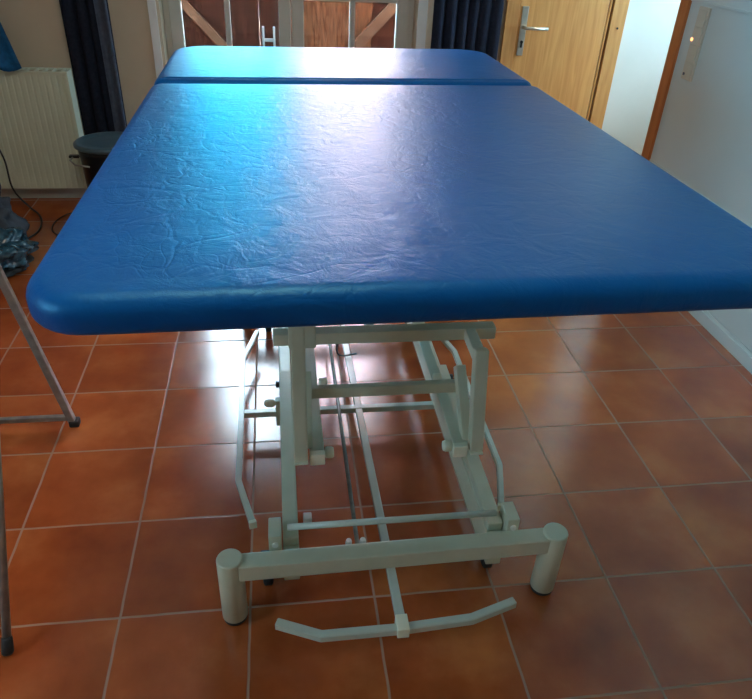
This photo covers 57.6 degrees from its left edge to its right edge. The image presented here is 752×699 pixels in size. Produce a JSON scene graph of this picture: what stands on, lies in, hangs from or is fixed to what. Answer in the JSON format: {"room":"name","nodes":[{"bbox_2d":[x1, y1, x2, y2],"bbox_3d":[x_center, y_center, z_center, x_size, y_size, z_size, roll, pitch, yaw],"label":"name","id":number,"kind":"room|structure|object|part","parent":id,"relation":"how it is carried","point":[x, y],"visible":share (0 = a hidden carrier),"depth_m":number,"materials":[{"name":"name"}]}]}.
{"room":"physiotherapy treatment room","nodes":[
{"label":"physiotherapy treatment room","id":0,"kind":"room"},
{"bbox_2d":[0,0,680,154],"bbox_3d":[-0.500,-2.161,3.769,6.520,2.650,0.240,-2,33,-8],"label":"wall","id":1,"kind":"structure","parent":0,"point":[34,29],"depth_m":3.94,"materials":[{"name":"beige paint"}]},
{"bbox_2d":[0,67,86,188],"bbox_3d":[-2.275,-1.206,3.900,1.150,0.756,0.122,-2,33,-8],"label":"radiator","id":2,"kind":"object","parent":1,"relation":"attached to","point":[40,120],"visible":0.88,"depth_m":3.87,"materials":[{"name":"metal"}]},
{"bbox_2d":[0,67,70,73],"bbox_3d":[-2.258,-1.511,3.690,1.150,0.014,0.103,-2,33,-8],"label":"grille","id":3,"kind":"object","parent":2,"relation":"attached to","point":[26,69],"depth_m":3.72,"materials":[{"name":"metal"}]},
{"bbox_2d":[0,188,86,197],"bbox_3d":[-2.462,-0.941,4.111,2.315,0.066,0.014,-2,33,-8],"label":"baseboard","id":4,"kind":"structure","parent":1,"relation":"attached to","point":[22,192],"depth_m":4.17,"materials":[{"name":"grey paint"}]},
{"bbox_2d":[147,0,427,77],"bbox_3d":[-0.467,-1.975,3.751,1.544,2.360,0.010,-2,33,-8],"label":"trim","id":5,"kind":"structure","parent":1,"relation":"attached to","point":[423,4],"depth_m":3.86,"materials":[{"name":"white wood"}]},
{"bbox_2d":[162,0,414,59],"bbox_3d":[-0.482,-1.999,3.870,1.426,2.270,0.154,-2,33,-8],"label":"glass door","id":6,"kind":"structure","parent":1,"relation":"in","point":[172,9],"depth_m":3.93,"materials":[{"name":"grey paint"}]},
{"bbox_3d":[-0.822,-1.989,3.838,0.677,2.170,0.060,-2,33,-8],"label":"sash","id":7,"kind":"part","parent":6,"relation":"part of","materials":[{"name":"grey paint"}]},
{"bbox_3d":[-0.146,-2.014,3.928,0.677,2.170,0.060,-2,33,-8],"label":"sash","id":8,"kind":"part","parent":6,"relation":"part of","materials":[{"name":"grey paint"}]},
{"bbox_2d":[499,0,629,129],"bbox_3d":[1.105,-1.921,4.084,0.735,2.040,0.237,-2,33,-8],"label":"door","id":9,"kind":"structure","parent":1,"relation":"in","point":[568,50],"depth_m":4.09,"materials":[{"name":"brown wood"}]},
{"bbox_3d":[0.860,-1.865,4.012,0.038,0.265,0.008,-2,33,-8],"label":"lock plate","id":10,"kind":"part","parent":9,"relation":"part of","materials":[{"name":"silver metal"}]},
{"bbox_3d":[0.927,-1.869,3.982,0.144,0.020,0.057,-2,33,-8],"label":"handle","id":11,"kind":"part","parent":9,"relation":"part of","materials":[{"name":"silver metal"}]},
{"bbox_3d":[-0.408,-3.022,2.961,2.470,0.016,0.183,-2,33,-8],"label":"curtain rod","id":12,"kind":"object","parent":1,"relation":"attached to","visible":0},
{"bbox_2d":[59,0,126,134],"bbox_3d":[-1.482,-1.892,3.425,0.256,2.430,0.080,5,33,3],"label":"curtain","id":13,"kind":"object","parent":12,"relation":"hanging from","point":[87,23],"visible":0.62,"depth_m":3.65,"materials":[{"name":"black fabric"}]},
{"bbox_2d":[430,0,503,60],"bbox_3d":[0.523,-2.010,3.764,0.396,2.430,0.065,-2,33,-8],"label":"curtain","id":14,"kind":"object","parent":12,"relation":"hanging from","point":[474,25],"visible":0.18,"depth_m":3.87,"materials":[{"name":"blue fabric"}]},
{"bbox_3d":[-2.283,-2.042,3.319,0.740,0.070,0.172,-2,33,-8],"label":"wall hook","id":15,"kind":"object","parent":1,"relation":"attached to","visible":0},
{"bbox_2d":[0,22,21,71],"bbox_3d":[-2.136,-1.718,3.454,0.526,0.688,0.064,-1,33,-6],"label":"towel","id":16,"kind":"object","parent":15,"relation":"hanging from","point":[9,62],"visible":1,"depth_m":3.60,"materials":[{"name":"blue fabric"}]},
{"bbox_2d":[0,198,751,698],"bbox_3d":[-0.145,0.724,1.884,6.520,0.100,6.440,-2,33,-8],"label":"floor","id":17,"kind":"structure","parent":0,"point":[630,433],"depth_m":2.13,"materials":[{"name":"tile"}]},
{"bbox_2d":[0,442,13,655],"bbox_3d":[-1.128,0.276,1.632,0.448,0.842,0.507,-2,33,-8],"label":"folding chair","id":18,"kind":"object","parent":17,"relation":"on","point":[7,645],"visible":1,"depth_m":1.67,"materials":[{"name":"metal"}]},
{"bbox_2d":[0,184,38,276],"bbox_3d":[-1.924,-0.637,3.315,0.446,0.471,0.606,-25,42,-36],"label":"plastic bag","id":19,"kind":"object","parent":17,"relation":"on","point":[16,248],"visible":0.98,"depth_m":3.33,"materials":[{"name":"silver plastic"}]},
{"bbox_2d":[0,150,41,238],"bbox_3d":[-2.045,-0.960,3.681,0.341,0.605,0.620,-10,35,-19],"label":"cable","id":20,"kind":"object","parent":17,"relation":"on","point":[18,196],"visible":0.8,"depth_m":3.84,"materials":[{"name":"black plastic"}]},
{"bbox_2d":[0,265,80,427],"bbox_3d":[-1.726,-0.107,2.134,1.394,0.885,0.850,-2,33,-8],"label":"trestle","id":21,"kind":"object","parent":17,"relation":"on","point":[68,415],"visible":1,"depth_m":2.28,"materials":[{"name":"metal"}]},
{"bbox_2d":[51,213,71,234],"bbox_3d":[-1.700,-0.671,3.806,0.193,0.006,0.472,-11,36,-21],"label":"cable","id":22,"kind":"object","parent":17,"relation":"on","point":[68,213],"visible":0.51,"depth_m":3.88,"materials":[{"name":"black plastic"}]},
{"bbox_2d":[69,132,122,187],"bbox_3d":[-1.440,-0.902,3.749,0.383,0.482,0.378,-2,33,-8],"label":"pedal bin","id":23,"kind":"object","parent":17,"relation":"on","point":[93,149],"visible":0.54,"depth_m":3.57,"materials":[{"name":"plastic"}]},
{"bbox_3d":[-1.553,-0.972,3.555,0.054,0.018,0.192,-26,43,-37],"label":"carry handle","id":24,"kind":"part","parent":23,"relation":"part of","materials":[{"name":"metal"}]},
{"bbox_3d":[-1.418,-1.100,3.635,0.356,0.024,0.356,-2,33,-8],"label":"lid","id":25,"kind":"part","parent":23,"relation":"part of","materials":[{"name":"plastic"}]},
{"bbox_2d":[26,46,751,641],"bbox_3d":[-0.062,-0.208,2.202,1.295,1.122,2.145,-2,33,-8],"label":"table","id":26,"kind":"object","parent":17,"relation":"on","point":[291,191],"visible":1,"depth_m":1.43,"materials":[{"name":"blue leather"}]},
{"bbox_3d":[-0.445,0.212,2.372,0.068,0.022,1.038,-2,33,-8],"label":"lever","id":27,"kind":"part","parent":26,"relation":"part of","materials":[{"name":"white metal"}]},
{"bbox_3d":[-0.342,0.174,2.209,0.038,0.026,0.026,-2,33,-8],"label":"knob","id":28,"kind":"part","parent":26,"relation":"part of","materials":[{"name":"beige plastic"}]},
{"bbox_3d":[-0.264,0.288,2.040,0.040,0.052,0.716,-2,33,-8],"label":"arm","id":29,"kind":"part","parent":26,"relation":"part of"},
{"bbox_3d":[-0.314,0.153,2.381,0.041,0.096,1.500,-2,33,-8],"label":"rail","id":30,"kind":"part","parent":26,"relation":"part of","materials":[{"name":"white metal"}]},
{"bbox_3d":[-0.184,0.029,1.616,0.035,0.532,0.119,-2,33,-8],"label":"lift post","id":31,"kind":"part","parent":26,"relation":"part of","materials":[{"name":"white metal"}]},
{"bbox_3d":[-0.171,-0.115,1.560,0.064,0.231,0.078,-2,33,-8],"label":"gusset plate","id":32,"kind":"part","parent":26,"relation":"part of","materials":[{"name":"white metal"}]},
{"bbox_2d":[303,512,311,522],"bbox_3d":[-0.209,0.514,2.088,0.026,0.022,0.028,-2,33,-8],"label":"cap","id":33,"kind":"object","parent":26,"relation":"attached to","point":[307,517],"visible":0.81,"depth_m":2.08,"materials":[{"name":"white plastic"}]},
{"bbox_3d":[-0.178,0.155,1.760,0.026,0.167,0.157,-1,33,-6],"label":"link plate","id":34,"kind":"part","parent":26,"relation":"part of","materials":[{"name":"white metal"}]},
{"bbox_3d":[-0.188,0.105,1.980,0.036,0.037,0.595,-2,33,-8],"label":"lift arm","id":35,"kind":"part","parent":26,"relation":"part of"},
{"bbox_3d":[-0.144,0.088,1.852,0.024,0.024,0.024,-2,33,-8],"label":"pivot knob","id":36,"kind":"part","parent":26,"relation":"part of","materials":[{"name":"beige plastic"}]},
{"bbox_3d":[-0.119,0.262,1.747,0.023,0.030,0.030,-2,33,-8],"label":"pivot knob","id":37,"kind":"part","parent":26,"relation":"part of","materials":[{"name":"beige plastic"}]},
{"bbox_2d":[154,46,530,85],"bbox_3d":[-0.129,-1.033,2.535,1.263,0.078,0.676,-2,33,-8],"label":"cushion","id":38,"kind":"object","parent":26,"relation":"on","point":[194,64],"depth_m":2.41,"materials":[{"name":"blue leather"}]},
{"bbox_3d":[-0.134,0.189,2.409,0.012,0.037,1.390,-2,33,-7],"label":"release rod","id":39,"kind":"part","parent":26,"relation":"part of","materials":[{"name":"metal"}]},
{"bbox_3d":[-0.050,0.257,2.355,0.024,0.018,1.615,-3,33,-8],"label":"lever","id":40,"kind":"part","parent":26,"relation":"part of","materials":[{"name":"white metal"}]},
{"bbox_2d":[26,84,751,334],"bbox_3d":[0.017,-0.452,1.632,1.271,0.086,1.444,-2,33,-8],"label":"cushion","id":41,"kind":"object","parent":26,"relation":"on","point":[216,206],"depth_m":1.22,"materials":[{"name":"blue leather"}]},
{"bbox_3d":[0.059,0.679,1.714,0.617,0.021,0.068,-2,33,-8],"label":"lever","id":42,"kind":"part","parent":26,"relation":"part of","materials":[{"name":"white metal"}]},
{"bbox_3d":[0.168,0.077,1.893,0.024,0.024,0.024,-2,33,-8],"label":"pivot knob","id":43,"kind":"part","parent":26,"relation":"part of","materials":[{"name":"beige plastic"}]},
{"bbox_3d":[0.178,0.092,2.029,0.036,0.037,0.595,-2,33,-8],"label":"lift arm","id":44,"kind":"part","parent":26,"relation":"part of"},
{"bbox_3d":[0.185,0.251,1.788,0.023,0.030,0.030,-2,33,-8],"label":"pivot knob","id":45,"kind":"part","parent":26,"relation":"part of","materials":[{"name":"beige plastic"}]},
{"bbox_3d":[0.221,0.134,2.452,0.041,0.096,1.500,-2,33,-8],"label":"rail","id":46,"kind":"part","parent":26,"relation":"part of","materials":[{"name":"white metal"}]},
{"bbox_3d":[0.230,0.140,1.814,0.026,0.167,0.157,-3,33,-9],"label":"link plate","id":47,"kind":"part","parent":26,"relation":"part of","materials":[{"name":"white metal"}]},
{"bbox_3d":[0.271,0.269,2.111,0.040,0.052,0.716,-2,33,-8],"label":"arm","id":48,"kind":"part","parent":26,"relation":"part of"},
{"bbox_3d":[0.331,0.184,2.475,0.067,0.022,1.038,-2,33,-8],"label":"lever","id":49,"kind":"part","parent":26,"relation":"part of","materials":[{"name":"white metal"}]},
{"bbox_3d":[0.250,-0.015,1.752,0.030,0.035,0.106,-2,33,-8],"label":"gusset plate","id":50,"kind":"part","parent":26,"relation":"part of","materials":[{"name":"white metal"}]},
{"bbox_3d":[0.260,0.128,1.741,0.035,0.270,0.103,-2,33,-8],"label":"lift post","id":51,"kind":"part","parent":26,"relation":"part of","materials":[{"name":"white metal"}]},
{"bbox_2d":[649,0,751,351],"bbox_3d":[1.910,-0.232,0.988,0.166,2.650,5.465,-2,33,-8],"label":"door","id":52,"kind":"structure","parent":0,"point":[703,140],"depth_m":3.05,"materials":[{"name":"white wood"}]},
{"bbox_2d":[641,0,691,159],"bbox_3d":[1.560,-1.706,3.230,0.184,2.650,0.078,-2,33,-8],"label":"trim","id":53,"kind":"structure","parent":52,"relation":"attached to","point":[684,8],"depth_m":3.42,"materials":[{"name":"brown wood"}]},
{"bbox_2d":[681,6,711,81],"bbox_3d":[1.487,-1.422,3.190,0.019,0.314,0.090,-2,33,-8],"label":"switch panel","id":54,"kind":"object","parent":52,"relation":"attached to","point":[704,13],"visible":1,"depth_m":3.18,"materials":[{"name":"plastic"}]},
{"bbox_2d":[682,61,692,78],"bbox_3d":[1.481,-1.327,3.252,0.004,0.068,0.066,-2,33,-8],"label":"socket","id":55,"kind":"object","parent":54,"relation":"attached to","point":[687,73],"depth_m":3.24,"materials":[{"name":"plastic"}]},
{"bbox_2d":[688,310,751,373],"bbox_3d":[1.766,0.825,1.717,0.014,0.074,5.237,-2,33,-8],"label":"baseboard","id":56,"kind":"structure","parent":52,"relation":"attached to","point":[732,344],"depth_m":3.04,"materials":[{"name":"white wood"}]},
{"label":"outside","id":57,"kind":"structure","parent":0,"visible":0},
{"bbox_3d":[1.712,-11.595,21.016,40.000,0.100,38.040,-2,33,-8],"label":"ground","id":58,"kind":"structure","parent":57,"visible":0},
{"bbox_2d":[262,26,275,46],"bbox_3d":[-0.722,-1.729,4.722,0.084,0.910,0.025,-2,33,-8],"label":"rack","id":59,"kind":"object","parent":58,"relation":"on","point":[263,34],"visible":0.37,"depth_m":4.51,"materials":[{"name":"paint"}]},
{"bbox_2d":[181,0,395,47],"bbox_3d":[-0.606,-2.038,4.793,2.110,1.360,0.091,-2,33,-8],"label":"wooden gate","id":60,"kind":"object","parent":58,"relation":"on","point":[326,23],"visible":0.04,"depth_m":4.66,"materials":[{"name":"brown wood"}]}
]}

